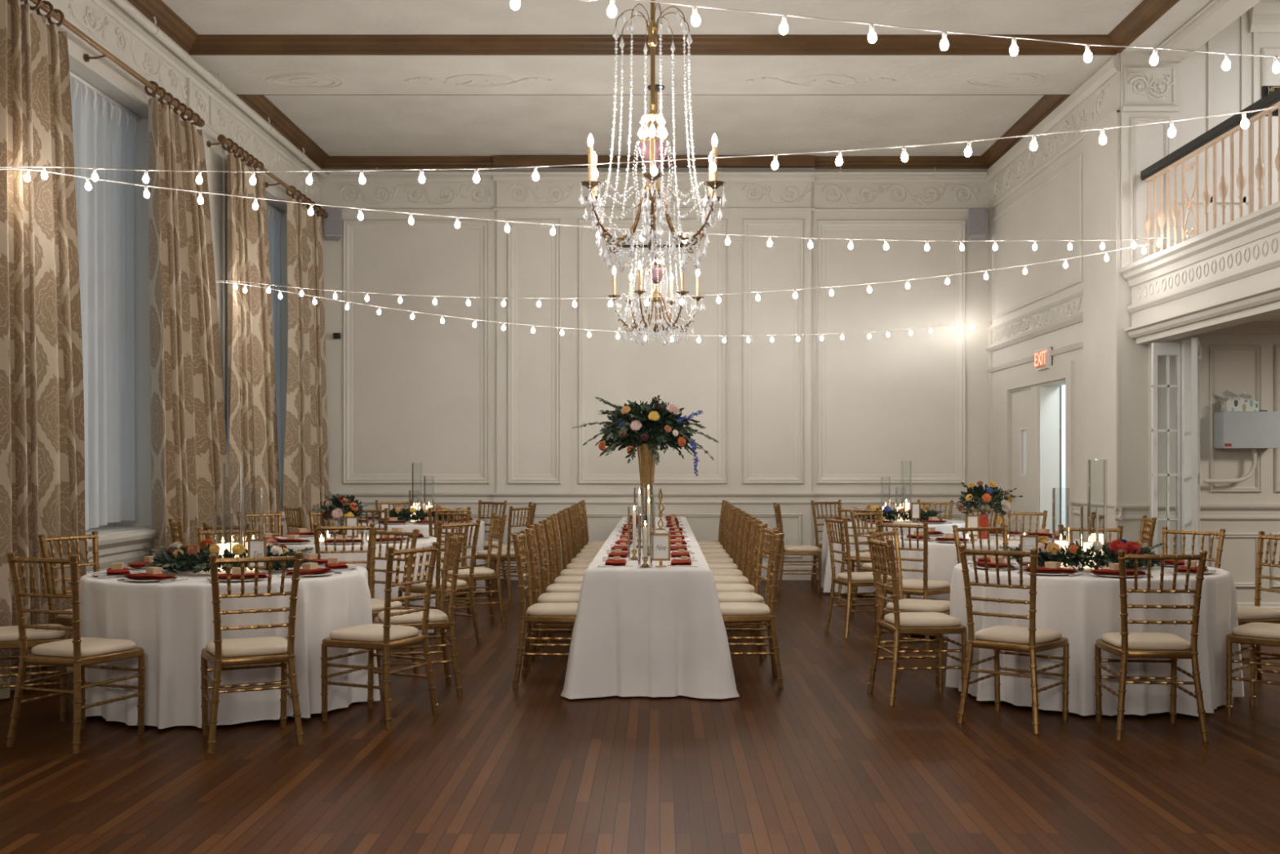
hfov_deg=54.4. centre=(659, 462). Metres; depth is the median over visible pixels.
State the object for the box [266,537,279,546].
flower
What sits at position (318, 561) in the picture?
napkin
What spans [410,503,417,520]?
pillar candle
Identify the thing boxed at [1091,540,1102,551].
flower
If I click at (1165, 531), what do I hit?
chair
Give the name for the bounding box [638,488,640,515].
taper candle
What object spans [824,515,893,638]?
chair
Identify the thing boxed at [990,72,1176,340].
trim
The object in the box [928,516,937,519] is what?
box
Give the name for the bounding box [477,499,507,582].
chair
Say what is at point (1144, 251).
string light
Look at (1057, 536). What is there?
napkin
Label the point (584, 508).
chair
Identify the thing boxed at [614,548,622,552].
box
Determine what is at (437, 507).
flower
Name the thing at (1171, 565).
dinner plate
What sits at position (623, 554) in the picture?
napkin
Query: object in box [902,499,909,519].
pillar candle
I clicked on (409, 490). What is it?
glass cylinder
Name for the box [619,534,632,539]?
napkin
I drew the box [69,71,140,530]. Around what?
sheer curtain
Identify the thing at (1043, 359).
exit sign
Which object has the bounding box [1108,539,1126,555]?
flower
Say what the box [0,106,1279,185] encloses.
string light
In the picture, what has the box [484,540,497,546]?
cushion
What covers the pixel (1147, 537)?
chair
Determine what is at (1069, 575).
knife
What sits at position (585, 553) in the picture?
cushion
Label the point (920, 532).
box
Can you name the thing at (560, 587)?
cushion
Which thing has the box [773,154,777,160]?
socket
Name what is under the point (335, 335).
security camera
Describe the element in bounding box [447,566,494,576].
cushion
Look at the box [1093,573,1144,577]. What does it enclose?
dinner plate
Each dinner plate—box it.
[90,570,143,576]
[124,576,178,581]
[129,565,153,568]
[218,577,265,581]
[277,541,311,543]
[284,571,333,576]
[286,534,319,537]
[317,564,357,569]
[327,542,360,544]
[375,539,406,542]
[380,522,405,524]
[398,535,431,537]
[414,522,434,524]
[597,564,633,567]
[602,556,627,558]
[667,564,697,567]
[902,537,934,539]
[922,522,946,524]
[928,533,944,535]
[934,539,968,542]
[968,559,1013,563]
[971,564,1018,568]
[989,533,1018,535]
[1025,570,1075,574]
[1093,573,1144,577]
[1157,562,1198,566]
[1164,568,1215,573]
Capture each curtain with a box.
[0,0,86,698]
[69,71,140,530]
[144,80,230,555]
[221,137,280,542]
[226,201,283,504]
[282,185,330,536]
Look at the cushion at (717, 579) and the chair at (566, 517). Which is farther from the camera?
the chair at (566, 517)
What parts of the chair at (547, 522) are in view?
leg, leg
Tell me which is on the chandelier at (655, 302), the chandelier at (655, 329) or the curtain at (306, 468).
the chandelier at (655, 329)
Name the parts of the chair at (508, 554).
leg, seat frame, leg, leg, rail, rail, leg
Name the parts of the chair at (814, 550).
leg, leg, seat frame, leg, leg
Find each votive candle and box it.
[319,534,324,542]
[323,530,332,537]
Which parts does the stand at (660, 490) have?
stem, stem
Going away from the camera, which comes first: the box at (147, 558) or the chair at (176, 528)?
the box at (147, 558)
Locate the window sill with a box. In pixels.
[84,522,151,535]
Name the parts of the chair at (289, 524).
leg, rail, rail, leg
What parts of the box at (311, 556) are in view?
lid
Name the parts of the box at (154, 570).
lid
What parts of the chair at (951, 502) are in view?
rail, leg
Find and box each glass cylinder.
[212,513,233,573]
[222,462,242,556]
[243,487,263,571]
[408,489,419,521]
[411,462,422,520]
[423,475,434,510]
[627,506,640,559]
[633,487,644,547]
[638,514,652,567]
[642,495,654,555]
[643,483,653,533]
[880,476,890,520]
[895,487,905,521]
[901,461,911,520]
[1052,488,1069,567]
[1080,506,1098,568]
[1087,459,1106,566]
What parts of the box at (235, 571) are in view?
lid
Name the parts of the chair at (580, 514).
leg, leg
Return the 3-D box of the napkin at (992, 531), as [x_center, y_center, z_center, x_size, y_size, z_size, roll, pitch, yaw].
[2.948,0.599,10.711,0.281,0.024,0.119,0,0,28]
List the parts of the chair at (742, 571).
leg, leg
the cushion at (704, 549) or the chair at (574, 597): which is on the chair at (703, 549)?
the cushion at (704, 549)
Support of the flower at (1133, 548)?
on the floral garland at (1051, 552)
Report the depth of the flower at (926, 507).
13.21 m
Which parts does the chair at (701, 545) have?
leg, leg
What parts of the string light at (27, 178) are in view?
bulb, bulb, bulb, bulb, bulb, bulb, bulb, bulb, bulb, bulb, bulb, bulb, bulb, bulb, bulb, bulb, bulb, bulb, bulb, bulb, bulb, bulb, bulb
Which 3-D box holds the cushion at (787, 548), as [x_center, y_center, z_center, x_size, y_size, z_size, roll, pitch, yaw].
[1.493,0.910,13.250,0.390,0.048,0.394,0,0,0]
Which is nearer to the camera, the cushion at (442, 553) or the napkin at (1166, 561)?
the napkin at (1166, 561)
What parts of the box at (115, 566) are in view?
lid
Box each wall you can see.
[20,0,320,573]
[320,181,1060,562]
[989,53,1143,546]
[1060,384,1065,535]
[1143,9,1279,601]
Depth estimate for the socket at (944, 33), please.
4.85 m
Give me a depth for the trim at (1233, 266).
8.90 m
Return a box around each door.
[1008,390,1031,534]
[1151,337,1201,563]
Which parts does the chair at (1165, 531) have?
leg, rail, rail, leg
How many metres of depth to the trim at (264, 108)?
14.41 m
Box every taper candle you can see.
[632,506,635,550]
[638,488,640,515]
[643,520,647,556]
[647,484,649,503]
[647,497,650,546]
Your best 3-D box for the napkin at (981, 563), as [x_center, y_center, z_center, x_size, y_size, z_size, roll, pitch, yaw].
[1.971,0.599,7.335,0.118,0.024,0.281,0,0,-15]
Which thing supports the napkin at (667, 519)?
on the tablecloth at (655, 631)
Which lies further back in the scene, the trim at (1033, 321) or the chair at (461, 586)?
the trim at (1033, 321)
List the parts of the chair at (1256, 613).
seat frame, leg, rail, rail, rail, rail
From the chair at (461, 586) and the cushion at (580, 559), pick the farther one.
the cushion at (580, 559)
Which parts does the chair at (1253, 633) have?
leg, leg, seat frame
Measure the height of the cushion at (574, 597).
0.048 m
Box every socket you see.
[474,168,478,174]
[592,164,596,169]
[609,0,614,4]
[652,160,656,166]
[692,5,697,13]
[711,157,715,163]
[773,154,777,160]
[781,15,786,23]
[837,151,842,156]
[868,24,874,31]
[902,146,906,152]
[942,31,946,39]
[966,141,971,147]
[1011,37,1016,44]
[1031,134,1035,141]
[1084,44,1089,51]
[1100,128,1104,134]
[1152,47,1157,54]
[1169,120,1174,127]
[1224,53,1229,60]
[1241,112,1246,119]
[1273,56,1278,62]
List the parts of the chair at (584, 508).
leg, leg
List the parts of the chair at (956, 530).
leg, rail, leg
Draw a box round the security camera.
[333,333,341,338]
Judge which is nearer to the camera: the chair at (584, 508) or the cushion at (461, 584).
the cushion at (461, 584)
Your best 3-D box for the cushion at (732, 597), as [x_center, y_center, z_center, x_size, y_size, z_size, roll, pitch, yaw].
[0.492,0.910,8.433,0.390,0.048,0.394,0,0,-8]
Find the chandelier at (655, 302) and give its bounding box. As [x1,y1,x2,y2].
[606,84,705,346]
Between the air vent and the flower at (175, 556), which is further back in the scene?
the air vent
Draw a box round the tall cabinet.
[1059,429,1060,524]
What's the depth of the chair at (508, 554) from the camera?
12.49 m
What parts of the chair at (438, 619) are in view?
leg, leg, seat frame, leg, rail, rail, rail, rail, leg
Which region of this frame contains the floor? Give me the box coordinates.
[0,579,1279,853]
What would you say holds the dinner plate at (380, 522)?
on the tablecloth at (424, 528)
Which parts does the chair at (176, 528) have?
leg, rail, leg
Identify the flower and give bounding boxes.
[166,546,178,555]
[169,542,182,549]
[173,549,183,559]
[186,543,199,556]
[200,538,212,548]
[208,543,220,554]
[231,542,245,555]
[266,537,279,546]
[270,545,283,555]
[277,543,287,549]
[281,547,288,554]
[395,506,402,514]
[409,507,415,513]
[435,505,442,509]
[884,505,890,511]
[897,507,905,514]
[924,505,930,510]
[1038,536,1048,543]
[1038,542,1046,557]
[1045,542,1060,555]
[1068,544,1079,554]
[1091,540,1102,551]
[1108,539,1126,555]
[1117,537,1127,543]
[1124,540,1141,554]
[1134,540,1142,547]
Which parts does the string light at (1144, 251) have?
bulb, bulb, bulb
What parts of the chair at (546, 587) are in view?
leg, leg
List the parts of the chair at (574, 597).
leg, leg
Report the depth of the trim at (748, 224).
14.54 m
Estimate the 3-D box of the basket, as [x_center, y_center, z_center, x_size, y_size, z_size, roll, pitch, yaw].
[-0.040,-1.156,6.900,0.555,0.102,0.591,0,0,0]
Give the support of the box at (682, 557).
on the napkin at (674, 562)
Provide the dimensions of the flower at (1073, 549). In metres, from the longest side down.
0.068 x 0.067 x 0.039 m
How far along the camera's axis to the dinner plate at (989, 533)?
10.67 m
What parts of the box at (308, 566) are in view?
lid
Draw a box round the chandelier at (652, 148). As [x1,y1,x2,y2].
[578,0,726,275]
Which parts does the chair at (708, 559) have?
leg, leg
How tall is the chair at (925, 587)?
0.942 m
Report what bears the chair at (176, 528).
on the floor
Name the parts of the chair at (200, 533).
leg, rail, leg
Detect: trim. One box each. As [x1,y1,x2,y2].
[41,0,323,570]
[54,0,319,203]
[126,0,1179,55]
[235,94,1071,168]
[265,72,1044,88]
[320,168,989,579]
[333,182,980,205]
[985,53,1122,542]
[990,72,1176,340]
[1114,0,1279,609]
[1119,200,1279,338]
[1136,300,1279,518]
[1150,0,1261,62]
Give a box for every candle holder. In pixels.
[630,550,638,559]
[640,556,648,566]
[647,546,649,555]
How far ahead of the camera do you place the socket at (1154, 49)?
5.18 m
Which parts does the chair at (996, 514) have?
leg, rail, leg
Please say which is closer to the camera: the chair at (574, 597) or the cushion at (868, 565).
the chair at (574, 597)
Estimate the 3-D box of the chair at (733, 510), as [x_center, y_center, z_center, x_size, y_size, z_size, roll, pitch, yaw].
[0.515,0.902,12.242,0.497,0.942,0.452,0,0,-2]
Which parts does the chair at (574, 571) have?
leg, leg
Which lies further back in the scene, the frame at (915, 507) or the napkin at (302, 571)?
the frame at (915, 507)
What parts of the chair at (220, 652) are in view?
leg, leg, seat frame, rail, rail, rail, rail, leg, leg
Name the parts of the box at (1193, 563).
lid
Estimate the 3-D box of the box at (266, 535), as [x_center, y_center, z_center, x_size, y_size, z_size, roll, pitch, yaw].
[-3.088,0.572,9.808,0.055,0.033,0.069,0,0,-24]
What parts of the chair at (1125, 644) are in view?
leg, leg, seat frame, rail, rail, rail, rail, leg, leg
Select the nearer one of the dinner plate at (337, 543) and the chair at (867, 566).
the dinner plate at (337, 543)
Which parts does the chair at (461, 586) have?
leg, seat frame, leg, rail, rail, rail, rail, leg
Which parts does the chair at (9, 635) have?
seat frame, leg, leg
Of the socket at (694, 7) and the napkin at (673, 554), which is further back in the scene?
the napkin at (673, 554)
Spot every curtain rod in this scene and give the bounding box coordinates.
[29,0,204,127]
[206,134,328,218]
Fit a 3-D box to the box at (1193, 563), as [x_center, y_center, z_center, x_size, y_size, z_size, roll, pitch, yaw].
[3.000,0.572,7.038,0.055,0.033,0.069,0,0,32]
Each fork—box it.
[276,574,303,578]
[1164,571,1196,575]
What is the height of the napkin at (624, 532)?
0.024 m
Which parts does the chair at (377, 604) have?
leg, seat frame, rail, rail, rail, rail, leg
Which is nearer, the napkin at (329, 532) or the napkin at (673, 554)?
the napkin at (673, 554)
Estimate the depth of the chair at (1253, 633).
6.72 m
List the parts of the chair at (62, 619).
leg, seat frame, rail, rail, rail, rail, leg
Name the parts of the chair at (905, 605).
leg, rail, rail, leg, seat frame, leg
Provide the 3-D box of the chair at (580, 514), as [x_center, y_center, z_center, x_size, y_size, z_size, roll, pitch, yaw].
[-0.662,0.902,13.488,0.497,0.942,0.452,0,0,2]
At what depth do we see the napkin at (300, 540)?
9.58 m
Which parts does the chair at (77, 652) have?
leg, rail, rail, rail, rail, leg, seat frame, leg, leg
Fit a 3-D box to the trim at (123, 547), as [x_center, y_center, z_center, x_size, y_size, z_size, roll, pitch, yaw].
[-3.921,-1.035,5.750,0.122,4.810,17.700,0,0,0]
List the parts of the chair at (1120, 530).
leg, rail, leg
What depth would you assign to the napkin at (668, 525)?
12.00 m
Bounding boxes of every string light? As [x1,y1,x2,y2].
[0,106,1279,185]
[0,168,1173,250]
[215,240,1179,306]
[216,281,990,342]
[510,0,1279,73]
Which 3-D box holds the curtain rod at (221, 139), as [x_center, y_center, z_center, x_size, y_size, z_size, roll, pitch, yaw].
[-3.887,-2.819,12.560,0.182,0.094,3.390,0,0,0]
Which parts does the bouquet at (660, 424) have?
flower, flower, flower, flower, flower, flower, flower, flower, flower, flower, flower, flower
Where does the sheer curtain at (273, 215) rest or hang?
hanging from the wall at (104, 75)
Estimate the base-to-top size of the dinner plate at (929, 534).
0.012 m
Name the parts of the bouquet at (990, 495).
flower, flower, flower, flower, flower, flower, flower, flower, flower, flower, flower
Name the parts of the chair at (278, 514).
leg, rail, rail, leg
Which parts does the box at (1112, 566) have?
lid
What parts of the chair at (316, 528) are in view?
leg, rail, rail, rail, leg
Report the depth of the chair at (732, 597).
8.45 m
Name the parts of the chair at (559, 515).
leg, leg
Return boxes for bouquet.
[311,490,370,534]
[571,395,718,475]
[955,480,1022,524]
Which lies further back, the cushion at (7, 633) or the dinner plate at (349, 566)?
the dinner plate at (349, 566)
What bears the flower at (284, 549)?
on the floral garland at (189, 557)
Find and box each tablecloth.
[79,564,380,728]
[242,533,441,634]
[334,519,485,595]
[560,516,739,698]
[821,518,964,595]
[884,533,1084,636]
[945,558,1244,716]
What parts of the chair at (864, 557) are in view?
leg, leg, rail, seat frame, rail, rail, rail, leg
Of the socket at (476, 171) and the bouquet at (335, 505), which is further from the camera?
the bouquet at (335, 505)
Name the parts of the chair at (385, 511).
rail, leg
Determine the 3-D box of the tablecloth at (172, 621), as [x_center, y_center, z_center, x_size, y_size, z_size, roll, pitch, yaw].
[-2.465,0.990,7.133,1.567,0.728,1.565,0,0,-23]
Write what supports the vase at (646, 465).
on the tablecloth at (655, 631)
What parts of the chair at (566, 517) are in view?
leg, leg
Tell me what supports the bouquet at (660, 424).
in the vase at (646, 465)
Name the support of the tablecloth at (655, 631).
on the banquet table
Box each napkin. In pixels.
[106,567,130,574]
[124,573,176,579]
[126,561,153,567]
[217,573,267,578]
[263,536,279,539]
[275,538,311,542]
[284,567,333,574]
[287,531,321,535]
[301,558,328,564]
[320,531,341,534]
[324,538,360,542]
[324,561,347,568]
[376,537,406,541]
[380,520,405,523]
[409,533,423,537]
[413,520,441,523]
[444,519,466,521]
[604,558,626,565]
[608,551,627,557]
[610,545,627,551]
[614,539,632,544]
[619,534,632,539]
[621,530,632,534]
[622,527,632,530]
[666,518,678,520]
[666,520,679,524]
[666,523,679,527]
[667,530,682,534]
[668,527,683,530]
[670,534,684,539]
[670,539,687,544]
[670,545,687,550]
[670,551,690,557]
[671,558,691,564]
[866,520,894,522]
[906,534,930,538]
[920,520,947,522]
[928,530,943,534]
[933,537,970,541]
[976,555,1004,561]
[976,560,1015,568]
[989,530,1020,533]
[1022,566,1078,573]
[1026,532,1052,536]
[1049,534,1070,538]
[1090,568,1146,574]
[1158,559,1184,564]
[1177,565,1208,572]
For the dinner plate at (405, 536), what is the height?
0.012 m
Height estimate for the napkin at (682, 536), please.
0.024 m
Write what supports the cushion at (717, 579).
on the chair at (717, 579)
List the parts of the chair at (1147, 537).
leg, rail, leg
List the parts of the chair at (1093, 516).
leg, rail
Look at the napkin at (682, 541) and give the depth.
9.46 m
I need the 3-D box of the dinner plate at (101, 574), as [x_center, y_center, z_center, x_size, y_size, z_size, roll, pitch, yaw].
[-3.000,0.617,6.883,0.270,0.012,0.270,0,0,0]
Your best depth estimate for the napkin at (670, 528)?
11.35 m
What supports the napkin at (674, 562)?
on the tablecloth at (655, 631)
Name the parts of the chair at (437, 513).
leg, rail, rail, leg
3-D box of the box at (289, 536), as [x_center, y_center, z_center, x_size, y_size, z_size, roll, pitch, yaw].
[-2.830,0.572,9.600,0.069,0.033,0.055,0,0,21]
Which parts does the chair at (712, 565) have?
leg, leg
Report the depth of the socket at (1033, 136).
5.72 m
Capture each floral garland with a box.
[138,537,315,573]
[370,504,464,521]
[848,504,945,521]
[999,536,1168,570]
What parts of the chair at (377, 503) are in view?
leg, rail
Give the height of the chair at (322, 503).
0.942 m
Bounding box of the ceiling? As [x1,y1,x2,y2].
[161,0,1213,155]
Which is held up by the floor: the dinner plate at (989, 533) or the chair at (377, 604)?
the chair at (377, 604)
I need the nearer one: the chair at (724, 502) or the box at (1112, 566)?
the box at (1112, 566)
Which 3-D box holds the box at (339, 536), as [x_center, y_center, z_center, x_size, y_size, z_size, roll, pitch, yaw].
[-2.435,0.572,9.542,0.069,0.033,0.055,0,0,-3]
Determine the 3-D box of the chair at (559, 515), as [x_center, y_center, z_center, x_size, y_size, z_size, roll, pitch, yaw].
[-0.660,0.902,10.953,0.497,0.942,0.452,0,0,-2]
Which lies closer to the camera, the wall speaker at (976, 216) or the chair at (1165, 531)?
the chair at (1165, 531)
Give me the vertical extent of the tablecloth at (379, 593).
0.728 m
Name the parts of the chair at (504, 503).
leg, rail, leg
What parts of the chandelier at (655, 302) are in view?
arm, arm, arm, rod, crystal crown, stem, arm, arm, arm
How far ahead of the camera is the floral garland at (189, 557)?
6.96 m
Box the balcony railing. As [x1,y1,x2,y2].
[1140,87,1279,257]
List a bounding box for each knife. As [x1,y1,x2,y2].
[97,576,124,578]
[160,578,187,582]
[331,571,342,573]
[988,568,1004,570]
[1068,573,1084,577]
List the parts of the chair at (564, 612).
leg, rail, leg, seat frame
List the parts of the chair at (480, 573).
seat frame, leg, rail, leg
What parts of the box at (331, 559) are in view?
lid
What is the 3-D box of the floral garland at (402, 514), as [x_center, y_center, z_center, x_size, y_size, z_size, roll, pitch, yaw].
[-2.570,0.531,13.195,0.862,0.178,0.884,0,0,-41]
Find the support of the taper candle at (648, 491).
in the candle holder
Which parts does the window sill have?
frame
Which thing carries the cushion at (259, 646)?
on the chair at (220, 652)
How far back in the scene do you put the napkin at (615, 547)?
8.81 m
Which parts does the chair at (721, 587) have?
leg, leg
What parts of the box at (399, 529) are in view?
lid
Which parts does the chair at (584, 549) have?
leg, leg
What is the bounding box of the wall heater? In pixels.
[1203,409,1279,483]
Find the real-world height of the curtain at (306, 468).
4.226 m
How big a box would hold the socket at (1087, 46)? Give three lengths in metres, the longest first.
0.030 x 0.019 x 0.019 m
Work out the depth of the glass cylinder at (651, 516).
7.40 m
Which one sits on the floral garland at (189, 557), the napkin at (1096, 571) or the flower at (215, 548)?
the flower at (215, 548)
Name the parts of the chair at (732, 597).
leg, rail, rail, rail, rail, leg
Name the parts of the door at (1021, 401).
pane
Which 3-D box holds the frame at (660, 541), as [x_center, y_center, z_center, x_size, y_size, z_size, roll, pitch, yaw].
[0.005,0.523,7.470,0.115,0.200,0.067,0,0,0]
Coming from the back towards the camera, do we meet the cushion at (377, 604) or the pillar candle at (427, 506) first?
the pillar candle at (427, 506)
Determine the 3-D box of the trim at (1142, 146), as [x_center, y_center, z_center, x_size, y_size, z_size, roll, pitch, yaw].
[6.011,-1.240,10.411,4.379,5.220,0.102,0,0,0]
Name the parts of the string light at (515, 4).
bulb, bulb, bulb, bulb, bulb, bulb, bulb, bulb, bulb, bulb, bulb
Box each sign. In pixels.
[1034,346,1052,370]
[1261,85,1279,116]
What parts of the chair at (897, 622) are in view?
leg, rail, rail, rail, rail, leg, seat frame, leg, leg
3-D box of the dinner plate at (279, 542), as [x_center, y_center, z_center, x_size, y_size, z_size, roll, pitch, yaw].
[-2.827,0.617,9.590,0.270,0.012,0.270,0,0,0]
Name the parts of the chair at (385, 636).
leg, leg, seat frame, leg, rail, rail, rail, rail, leg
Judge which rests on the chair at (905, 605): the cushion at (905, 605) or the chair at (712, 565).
the cushion at (905, 605)
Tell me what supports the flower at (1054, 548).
on the floral garland at (1051, 552)
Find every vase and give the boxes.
[635,443,657,528]
[977,513,989,538]
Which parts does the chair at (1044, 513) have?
leg, rail, rail, leg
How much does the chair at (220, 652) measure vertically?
0.942 m
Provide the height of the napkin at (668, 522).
0.024 m
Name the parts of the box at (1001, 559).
lid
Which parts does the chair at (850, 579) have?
leg, rail, rail, rail, rail, leg, seat frame, leg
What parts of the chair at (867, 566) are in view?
leg, rail, seat frame, rail, rail, leg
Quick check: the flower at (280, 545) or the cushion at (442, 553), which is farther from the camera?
the cushion at (442, 553)
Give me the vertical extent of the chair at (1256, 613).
0.942 m
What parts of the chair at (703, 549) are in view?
leg, leg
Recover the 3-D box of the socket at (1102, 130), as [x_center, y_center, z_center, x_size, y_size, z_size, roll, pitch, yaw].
[2.007,-1.500,5.648,0.019,0.030,0.019,-4,3,0]
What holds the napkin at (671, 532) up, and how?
on the tablecloth at (655, 631)
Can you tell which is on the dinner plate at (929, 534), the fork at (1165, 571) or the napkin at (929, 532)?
the napkin at (929, 532)
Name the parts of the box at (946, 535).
lid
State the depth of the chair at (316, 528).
8.86 m
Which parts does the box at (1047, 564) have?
lid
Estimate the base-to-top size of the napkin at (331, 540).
0.024 m
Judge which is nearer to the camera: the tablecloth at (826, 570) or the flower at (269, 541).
the flower at (269, 541)
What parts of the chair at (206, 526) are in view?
leg, rail, leg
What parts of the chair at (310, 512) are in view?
leg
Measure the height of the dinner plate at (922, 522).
0.012 m
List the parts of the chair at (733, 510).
leg, leg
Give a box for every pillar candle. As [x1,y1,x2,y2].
[216,537,229,571]
[226,542,239,557]
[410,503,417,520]
[425,502,432,509]
[897,504,903,520]
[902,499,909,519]
[1054,534,1066,566]
[1083,536,1096,567]
[1090,533,1103,554]
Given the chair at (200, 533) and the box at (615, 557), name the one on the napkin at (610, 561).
the box at (615, 557)
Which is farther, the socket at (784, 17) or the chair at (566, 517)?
the chair at (566, 517)
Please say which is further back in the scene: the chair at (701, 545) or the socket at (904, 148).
the chair at (701, 545)
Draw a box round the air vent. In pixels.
[614,224,686,252]
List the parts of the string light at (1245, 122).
bulb, bulb, bulb, bulb, bulb, bulb, bulb, bulb, bulb, bulb, bulb, bulb, bulb, bulb, bulb, bulb, bulb, bulb, bulb, bulb, bulb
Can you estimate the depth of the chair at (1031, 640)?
6.49 m
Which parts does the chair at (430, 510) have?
leg, rail, rail, leg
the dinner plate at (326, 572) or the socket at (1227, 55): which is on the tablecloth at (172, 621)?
the dinner plate at (326, 572)
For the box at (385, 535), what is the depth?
9.74 m
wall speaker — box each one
[324,207,342,240]
[968,207,986,240]
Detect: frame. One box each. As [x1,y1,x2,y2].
[247,538,266,573]
[345,516,358,538]
[380,502,389,520]
[652,533,670,566]
[911,502,919,522]
[966,515,979,540]
[1019,534,1038,569]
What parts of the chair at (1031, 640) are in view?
leg, rail, leg, rail, rail, rail, seat frame, leg, leg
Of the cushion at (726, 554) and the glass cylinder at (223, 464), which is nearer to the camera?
the glass cylinder at (223, 464)
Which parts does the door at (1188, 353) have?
frame, pane, post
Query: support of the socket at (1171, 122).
attached to the string light at (1245, 122)
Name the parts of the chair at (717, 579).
leg, leg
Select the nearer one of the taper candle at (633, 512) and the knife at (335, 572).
the knife at (335, 572)
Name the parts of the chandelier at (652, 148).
candle bulb, candle bulb, arm, arm, stem, arm, candle bulb, rod, crystal crown, arm, arm, candle bulb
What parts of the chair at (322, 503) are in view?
leg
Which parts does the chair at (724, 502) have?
leg, leg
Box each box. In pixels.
[111,562,124,569]
[144,555,154,562]
[145,566,162,574]
[231,567,246,574]
[263,533,272,537]
[287,534,298,538]
[297,528,306,532]
[302,562,317,569]
[303,552,317,559]
[327,556,337,563]
[337,534,347,539]
[384,534,394,537]
[389,517,397,520]
[391,527,402,531]
[613,555,620,559]
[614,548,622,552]
[675,542,681,546]
[677,549,684,552]
[680,555,688,559]
[913,530,923,535]
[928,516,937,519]
[928,527,935,531]
[944,533,954,537]
[990,556,1004,563]
[1038,528,1049,533]
[1044,561,1061,568]
[1108,563,1119,569]
[1184,560,1196,567]
[1220,389,1257,411]
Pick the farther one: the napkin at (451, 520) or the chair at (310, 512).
the napkin at (451, 520)
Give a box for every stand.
[655,488,666,529]
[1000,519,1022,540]
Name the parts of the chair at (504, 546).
leg, leg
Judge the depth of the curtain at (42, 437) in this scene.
7.65 m
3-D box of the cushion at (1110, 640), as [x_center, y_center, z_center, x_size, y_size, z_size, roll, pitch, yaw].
[2.496,0.910,6.384,0.394,0.048,0.390,0,0,5]
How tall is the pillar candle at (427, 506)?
0.200 m
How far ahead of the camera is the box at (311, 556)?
7.58 m
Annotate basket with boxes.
[603,238,702,269]
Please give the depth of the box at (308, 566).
6.86 m
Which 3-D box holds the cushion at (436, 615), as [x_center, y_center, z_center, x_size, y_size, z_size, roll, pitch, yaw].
[-1.473,0.910,7.415,0.390,0.048,0.394,0,0,-19]
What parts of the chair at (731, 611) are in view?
seat frame, leg, leg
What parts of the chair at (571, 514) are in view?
leg, leg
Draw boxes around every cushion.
[0,623,66,641]
[31,636,135,657]
[57,608,72,619]
[205,636,287,657]
[329,623,418,641]
[370,598,402,611]
[377,608,447,623]
[410,577,466,588]
[440,551,462,558]
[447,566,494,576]
[476,548,515,555]
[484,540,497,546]
[491,544,514,549]
[526,602,578,616]
[537,591,580,603]
[546,582,582,592]
[554,575,582,583]
[560,568,586,575]
[566,562,590,568]
[571,556,594,562]
[576,551,597,557]
[580,547,600,552]
[583,543,603,547]
[586,540,605,544]
[697,540,719,544]
[697,543,722,548]
[700,547,725,552]
[702,551,729,557]
[704,556,733,563]
[706,562,737,568]
[709,568,742,575]
[713,575,748,583]
[715,582,755,592]
[717,591,764,602]
[719,601,769,615]
[784,545,819,551]
[837,571,891,581]
[844,551,870,558]
[862,562,872,568]
[884,612,960,626]
[885,598,950,612]
[890,578,951,590]
[974,625,1062,644]
[1101,631,1190,649]
[1231,622,1279,639]
[1236,605,1279,619]
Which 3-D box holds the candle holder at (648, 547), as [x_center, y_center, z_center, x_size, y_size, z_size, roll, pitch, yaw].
[-0.075,0.590,8.350,0.050,0.057,0.050,0,0,0]
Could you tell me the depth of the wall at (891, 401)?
14.60 m
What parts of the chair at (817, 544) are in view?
leg, rail, rail, leg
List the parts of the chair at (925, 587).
leg, rail, rail, leg, rail, rail, seat frame, leg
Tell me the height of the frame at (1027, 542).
0.205 m
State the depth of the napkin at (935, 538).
9.73 m
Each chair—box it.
[0,623,69,721]
[5,551,145,753]
[38,530,99,688]
[168,518,185,547]
[196,526,264,551]
[200,551,303,753]
[202,521,250,545]
[236,511,281,542]
[283,505,303,533]
[308,510,345,533]
[312,522,374,586]
[320,501,342,526]
[320,542,439,728]
[356,507,387,530]
[368,527,418,674]
[374,499,411,510]
[374,532,463,700]
[398,519,480,649]
[427,506,471,602]
[433,510,471,617]
[440,512,506,627]
[473,504,533,600]
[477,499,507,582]
[490,502,536,590]
[511,529,578,688]
[524,524,580,671]
[533,520,582,652]
[542,516,582,642]
[549,513,586,628]
[556,511,590,569]
[561,507,594,564]
[567,505,597,558]
[573,503,600,552]
[575,502,603,549]
[579,500,605,544]
[697,499,728,544]
[697,502,730,548]
[700,503,734,552]
[702,505,737,558]
[704,507,742,564]
[706,511,746,569]
[709,513,753,628]
[713,516,759,642]
[715,520,768,655]
[717,524,778,659]
[719,529,784,687]
[773,502,822,593]
[810,499,841,582]
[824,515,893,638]
[836,506,879,602]
[849,510,884,617]
[866,534,967,706]
[869,527,950,684]
[875,520,951,648]
[917,499,953,519]
[952,524,1008,564]
[957,544,1069,733]
[964,507,998,533]
[1000,510,1047,533]
[1057,524,1123,543]
[1089,511,1107,537]
[1094,549,1208,741]
[1139,515,1156,552]
[1161,526,1226,568]
[1225,622,1279,715]
[1236,530,1279,679]
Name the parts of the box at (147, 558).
lid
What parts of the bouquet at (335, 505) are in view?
flower, flower, flower, flower, flower, flower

